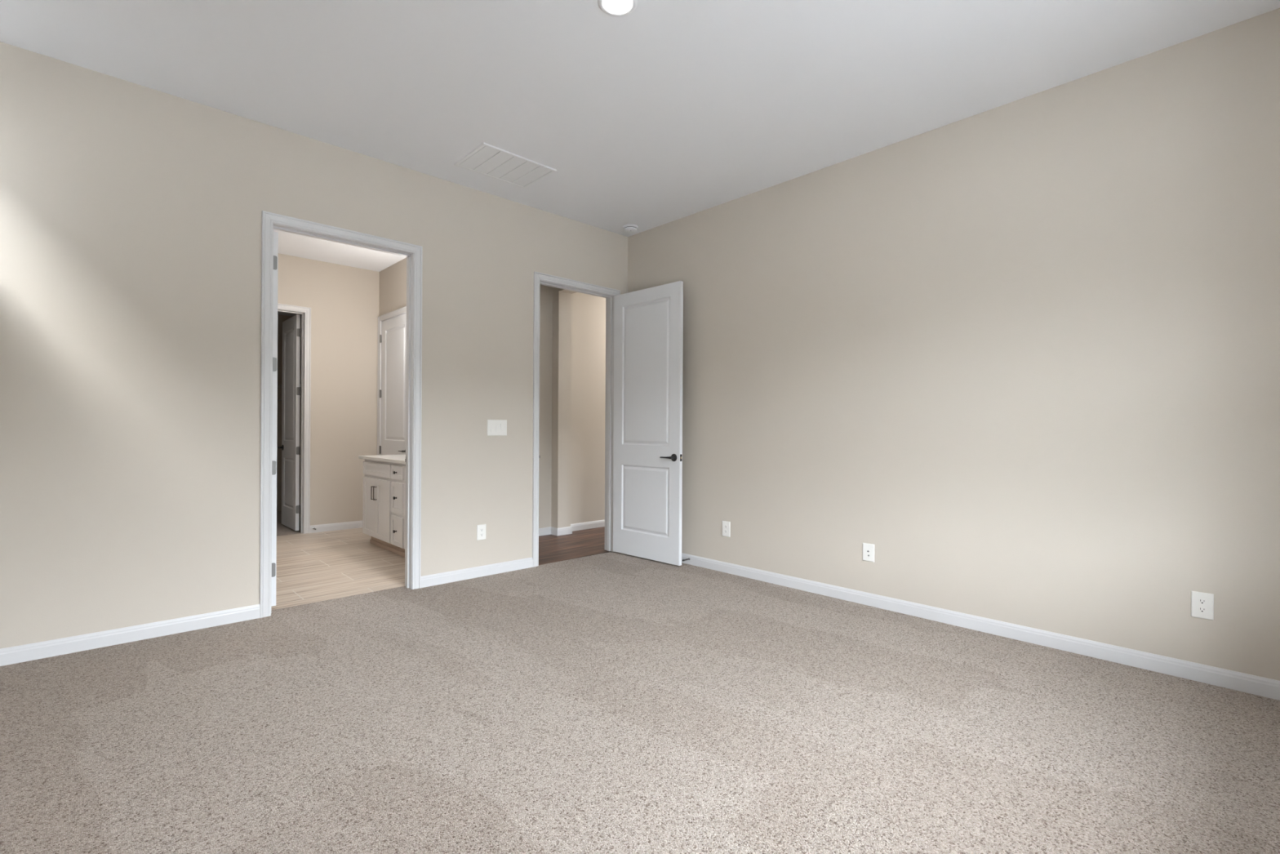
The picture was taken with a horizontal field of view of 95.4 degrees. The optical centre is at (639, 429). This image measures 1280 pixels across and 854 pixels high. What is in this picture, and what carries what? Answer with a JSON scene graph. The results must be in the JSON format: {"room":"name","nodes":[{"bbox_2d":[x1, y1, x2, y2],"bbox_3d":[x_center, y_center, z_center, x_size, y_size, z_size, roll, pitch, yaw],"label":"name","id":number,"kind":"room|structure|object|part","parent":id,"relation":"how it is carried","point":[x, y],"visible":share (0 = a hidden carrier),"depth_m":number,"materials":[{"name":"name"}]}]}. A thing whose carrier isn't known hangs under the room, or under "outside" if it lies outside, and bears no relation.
{"room":"empty bedroom","nodes":[
{"label":"empty bedroom","id":0,"kind":"room"},
{"bbox_2d":[276,314,300,511],"bbox_3d":[-5.739,-0.232,7.606,2.480,2.850,0.100,0,0,-43],"label":"wall","id":1,"kind":"structure","parent":0,"point":[281,318],"depth_m":8.18,"materials":[{"name":"beige paint"}]},
{"bbox_2d":[277,311,301,317],"bbox_3d":[-4.995,-1.628,6.827,2.280,0.050,2.045,0,0,-43],"label":"ceiling","id":2,"kind":"structure","parent":0,"point":[278,313],"depth_m":8.10,"materials":[{"name":"white paint"}]},
{"bbox_2d":[299,317,301,503],"bbox_3d":[-4.138,-0.223,7.644,0.100,2.850,2.045,0,0,-43],"label":"wall","id":3,"kind":"structure","parent":0,"point":[300,317],"depth_m":8.33,"materials":[{"name":"beige paint"}]},
{"bbox_2d":[277,380,301,407],"bbox_3d":[-4.284,-0.434,7.505,0.304,0.334,2.005,0,0,-43],"label":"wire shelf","id":4,"kind":"object","parent":3,"relation":"attached to","point":[281,385],"visible":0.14,"depth_m":8.02,"materials":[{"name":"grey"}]},
{"bbox_2d":[0,41,627,648],"bbox_3d":[-1.821,-0.335,4.168,4.550,3.100,0.120,0,0,-43],"label":"wall","id":5,"kind":"structure","parent":0,"point":[131,213],"depth_m":3.31,"materials":[{"name":"beige paint"}]},
{"bbox_2d":[0,604,260,666],"bbox_3d":[-2.835,1.118,3.124,1.354,0.082,0.014,0,0,-43],"label":"baseboard","id":6,"kind":"structure","parent":5,"relation":"attached to","point":[31,651],"depth_m":3.15,"materials":[{"name":"white paint"}]},
{"bbox_2d":[271,231,278,606],"bbox_3d":[-2.658,-0.068,4.075,0.146,2.420,0.878,0,0,-43],"label":"door","id":7,"kind":"structure","parent":5,"relation":"in","point":[275,233],"depth_m":3.77,"materials":[{"name":"white paint"}]},
{"bbox_2d":[259,210,422,617],"bbox_3d":[-2.018,-0.089,3.982,1.002,2.506,0.157,0,0,-43],"label":"door frame","id":8,"kind":"structure","parent":5,"relation":"attached to","point":[271,221],"depth_m":4.00,"materials":[{"name":"white paint"}]},
{"bbox_3d":[-2.066,-0.090,4.032,1.002,2.506,0.018,0,0,-43],"label":"casing","id":9,"kind":"part","parent":8,"relation":"part of","materials":[{"name":"white paint"}]},
{"bbox_2d":[420,557,533,587],"bbox_3d":[-1.263,1.127,4.610,0.968,0.082,0.014,0,0,-43],"label":"baseboard","id":10,"kind":"structure","parent":5,"relation":"attached to","point":[428,580],"depth_m":4.57,"materials":[{"name":"white paint"}]},
{"bbox_2d":[476,524,485,540],"bbox_3d":[-1.256,0.818,4.619,0.078,0.120,0.008,0,0,-43],"label":"wall outlet","id":11,"kind":"object","parent":5,"relation":"attached to","point":[481,529],"visible":1,"depth_m":4.62,"materials":[{"name":"white plastic"}]},
{"bbox_2d":[487,419,506,435],"bbox_3d":[-1.153,-0.012,4.710,0.175,0.128,0.011,0,0,-43],"label":"light switch","id":12,"kind":"object","parent":5,"relation":"attached to","point":[495,427],"visible":1,"depth_m":4.71,"materials":[{"name":"white plastic"}]},
{"bbox_2d":[532,271,620,567],"bbox_3d":[-0.600,-0.082,5.324,0.967,2.506,0.157,0,0,-43],"label":"door frame","id":13,"kind":"structure","parent":5,"relation":"attached to","point":[540,278],"depth_m":5.34,"materials":[{"name":"white paint"}]},
{"bbox_3d":[-0.647,-0.082,5.374,0.967,2.506,0.018,0,0,-43],"label":"casing","id":14,"kind":"part","parent":13,"relation":"part of","materials":[{"name":"white paint"}]},
{"bbox_2d":[613,280,683,565],"bbox_3d":[0.064,-0.051,5.264,0.147,2.424,0.848,0,0,-43],"label":"door","id":15,"kind":"structure","parent":5,"relation":"in","point":[648,322],"depth_m":5.21,"materials":[{"name":"white paint"}]},
{"bbox_3d":[0.221,0.244,5.005,0.020,0.019,0.130,0,0,-43],"label":"lever","id":16,"kind":"part","parent":15,"relation":"part of","materials":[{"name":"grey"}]},
{"bbox_3d":[0.274,0.244,4.979,0.054,0.066,0.066,0,0,-43],"label":"handle","id":17,"kind":"part","parent":15,"relation":"part of","materials":[{"name":"grey metal"}]},
{"bbox_2d":[277,253,379,525],"bbox_3d":[-4.347,-0.349,5.956,3.435,3.100,0.120,0,0,-43],"label":"wall","id":18,"kind":"structure","parent":0,"point":[344,300],"depth_m":6.71,"materials":[{"name":"beige paint"}]},
{"bbox_2d":[277,314,301,530],"bbox_3d":[-4.052,-0.074,6.761,0.146,2.424,0.707,0,0,-43],"label":"door","id":19,"kind":"structure","parent":18,"relation":"in","point":[291,330],"depth_m":6.70,"materials":[{"name":"white paint"}]},
{"bbox_2d":[277,303,311,533],"bbox_3d":[-4.011,-0.098,6.275,0.787,2.510,0.157,0,0,-43],"label":"door frame","id":20,"kind":"structure","parent":18,"relation":"attached to","point":[305,312],"depth_m":6.47,"materials":[{"name":"white paint"}]},
{"bbox_2d":[310,520,362,533],"bbox_3d":[-3.417,1.119,6.751,0.739,0.082,0.014,0,0,-43],"label":"baseboard","id":21,"kind":"structure","parent":18,"relation":"attached to","point":[354,524],"depth_m":6.68,"materials":[{"name":"white paint"}]},
{"bbox_2d":[378,257,406,315],"bbox_3d":[-2.100,-0.337,5.992,0.120,3.100,2.915,0,0,-43],"label":"wall","id":22,"kind":"structure","parent":0,"point":[393,279],"depth_m":6.69,"materials":[{"name":"beige paint"}]},
{"bbox_2d":[377,306,406,455],"bbox_3d":[-2.766,-0.092,6.681,0.138,2.510,0.982,0,0,-43],"label":"door frame","id":23,"kind":"structure","parent":22,"relation":"attached to","point":[402,310],"depth_m":6.96,"materials":[{"name":"white paint"}]},
{"bbox_2d":[378,312,406,454],"bbox_3d":[-2.813,-0.068,6.645,0.090,2.426,0.863,0,0,-43],"label":"door","id":24,"kind":"structure","parent":22,"relation":"in","point":[393,338],"depth_m":6.67,"materials":[{"name":"white paint"}]},
{"bbox_2d":[551,287,571,528],"bbox_3d":[-0.878,-0.330,6.522,0.175,3.100,0.123,0,0,-43],"label":"wall","id":25,"kind":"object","parent":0,"point":[562,301],"visible":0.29,"depth_m":6.47,"materials":[{"name":"beige paint"}]},
{"bbox_2d":[559,288,576,293],"bbox_3d":[-0.505,-1.698,6.135,0.175,0.360,0.942,0,0,-43],"label":"ceiling","id":26,"kind":"structure","parent":0,"point":[560,290],"depth_m":6.41,"materials":[{"name":"beige paint"}]},
{"bbox_2d":[538,284,605,528],"bbox_3d":[-0.242,-0.327,7.291,4.365,3.100,0.120,0,0,-43],"label":"wall","id":27,"kind":"structure","parent":0,"point":[588,311],"depth_m":6.79,"materials":[{"name":"beige paint"}]},
{"bbox_2d":[538,519,604,536],"bbox_3d":[-0.162,1.136,7.197,4.365,0.082,0.136,0,0,-43],"label":"baseboard","id":28,"kind":"structure","parent":27,"relation":"attached to","point":[599,523],"depth_m":6.53,"materials":[{"name":"white paint"}]},
{"bbox_2d":[0,511,1279,853],"bbox_3d":[-0.723,1.201,5.290,7.800,0.060,10.170,0,0,-43],"label":"floor","id":29,"kind":"structure","parent":0,"point":[610,702],"depth_m":2.26,"materials":[{"name":"beige carpet"}]},
{"bbox_2d":[362,459,405,557],"bbox_3d":[-2.032,0.736,5.433,0.538,0.861,1.830,0,0,-43],"label":"vanity cabinet","id":30,"kind":"object","parent":29,"relation":"on","point":[384,499],"visible":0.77,"depth_m":5.52,"materials":[{"name":"white paint"}]},
{"bbox_3d":[-2.688,0.770,5.799,0.019,0.572,0.362,0,0,-43],"label":"cabinet door","id":31,"kind":"part","parent":30,"relation":"part of","materials":[{"name":"white paint"}]},
{"bbox_3d":[-2.602,0.620,5.670,0.034,0.130,0.008,0,0,-43],"label":"pull handle","id":32,"kind":"part","parent":30,"relation":"part of","materials":[{"name":"black metal"}]},
{"bbox_2d":[359,454,405,464],"bbox_3d":[-2.012,0.289,5.416,0.536,0.030,1.903,0,0,-43],"label":"countertop","id":33,"kind":"structure","parent":30,"relation":"on","point":[400,459],"depth_m":5.58,"materials":[{"name":"white stone"}]},
{"bbox_3d":[-2.438,0.771,5.534,0.019,0.572,0.362,0,0,-43],"label":"cabinet door","id":34,"kind":"part","parent":30,"relation":"part of","materials":[{"name":"white paint"}]},
{"bbox_3d":[-2.144,1.147,5.306,0.010,0.038,1.777,0,0,-43],"label":"toe moulding","id":35,"kind":"part","parent":30,"relation":"part of","materials":[{"name":"beige wood"}]},
{"bbox_3d":[-2.199,0.924,5.280,0.019,0.268,0.267,0,0,-43],"label":"drawer","id":36,"kind":"part","parent":30,"relation":"part of","materials":[{"name":"white paint"}]},
{"bbox_3d":[-2.197,0.623,5.280,0.019,0.272,0.267,0,0,-43],"label":"drawer","id":37,"kind":"part","parent":30,"relation":"part of","materials":[{"name":"white paint"}]},
{"bbox_3d":[-2.196,0.393,5.280,0.019,0.124,0.267,0,0,-43],"label":"drawer","id":38,"kind":"part","parent":30,"relation":"part of","materials":[{"name":"white paint"}]},
{"bbox_3d":[-1.953,0.774,5.021,0.019,0.572,0.362,0,0,-43],"label":"cabinet door","id":39,"kind":"part","parent":30,"relation":"part of","materials":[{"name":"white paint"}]},
{"bbox_2d":[0,0,1279,271],"bbox_3d":[-1.122,-1.932,3.489,4.720,0.100,8.125,0,0,-43],"label":"ceiling","id":40,"kind":"structure","parent":0,"point":[663,112],"depth_m":3.05,"materials":[{"name":"white paint"}]},
{"bbox_2d":[453,142,556,188],"bbox_3d":[-0.963,-1.876,4.178,0.581,0.010,0.433,0,0,-43],"label":"ceiling vent","id":41,"kind":"object","parent":40,"relation":"in","point":[488,160],"visible":1,"depth_m":4.15,"materials":[{"name":"white metal"}]},
{"bbox_2d":[597,0,637,17],"bbox_3d":[-0.099,-1.872,2.559,0.176,0.008,0.176,0,0,-43],"label":"recessed light","id":42,"kind":"object","parent":40,"relation":"in","point":[618,8],"visible":1,"depth_m":2.58,"materials":[{"name":"white glass"}]},
{"bbox_2d":[622,224,638,232],"bbox_3d":[-0.089,-1.853,5.400,0.140,0.046,0.140,0,0,-43],"label":"smoke detector","id":43,"kind":"object","parent":40,"relation":"attached to","point":[628,228],"visible":1,"depth_m":5.36,"materials":[{"name":"white plastic"}]},
{"bbox_2d":[627,8,1279,680],"bbox_3d":[1.583,-0.317,3.966,0.120,3.100,5.090,0,0,-43],"label":"wall","id":44,"kind":"structure","parent":0,"point":[1024,353],"depth_m":3.27,"materials":[{"name":"beige paint"}]},
{"bbox_2d":[722,520,730,537],"bbox_3d":[0.708,0.820,4.792,0.008,0.124,0.080,0,0,-43],"label":"wall outlet","id":45,"kind":"object","parent":44,"relation":"attached to","point":[726,525],"visible":1,"depth_m":4.79,"materials":[{"name":"white plastic"}]},
{"bbox_2d":[862,542,874,562],"bbox_3d":[1.534,0.829,3.915,0.012,0.118,0.081,0,0,-43],"label":"wall plate","id":46,"kind":"object","parent":44,"relation":"attached to","point":[868,548],"visible":1,"depth_m":3.91,"materials":[{"name":"white plastic"}]},
{"bbox_2d":[681,552,1279,700],"bbox_3d":[1.516,1.142,3.931,0.014,0.082,4.820,0,0,-43],"label":"baseboard","id":47,"kind":"structure","parent":44,"relation":"attached to","point":[1227,678],"depth_m":3.23,"materials":[{"name":"white paint"}]},
{"bbox_2d":[1191,591,1213,620],"bbox_3d":[2.647,0.830,2.741,0.008,0.122,0.076,0,0,-43],"label":"wall outlet","id":48,"kind":"object","parent":44,"relation":"attached to","point":[1202,603],"visible":1,"depth_m":2.74,"materials":[{"name":"white plastic"}]},
{"bbox_2d":[1197,606,1207,613],"bbox_3d":[2.645,0.849,2.740,0.002,0.027,0.034,0,0,-43],"label":"receptacle","id":49,"kind":"object","parent":48,"relation":"attached to","point":[1200,609],"depth_m":2.74,"materials":[{"name":"grey plastic"}]},
{"bbox_2d":[1197,598,1207,604],"bbox_3d":[2.645,0.810,2.740,0.002,0.027,0.034,0,0,-43],"label":"receptacle","id":50,"kind":"object","parent":48,"relation":"attached to","point":[1200,601],"depth_m":2.74,"materials":[{"name":"grey plastic"}]}
]}

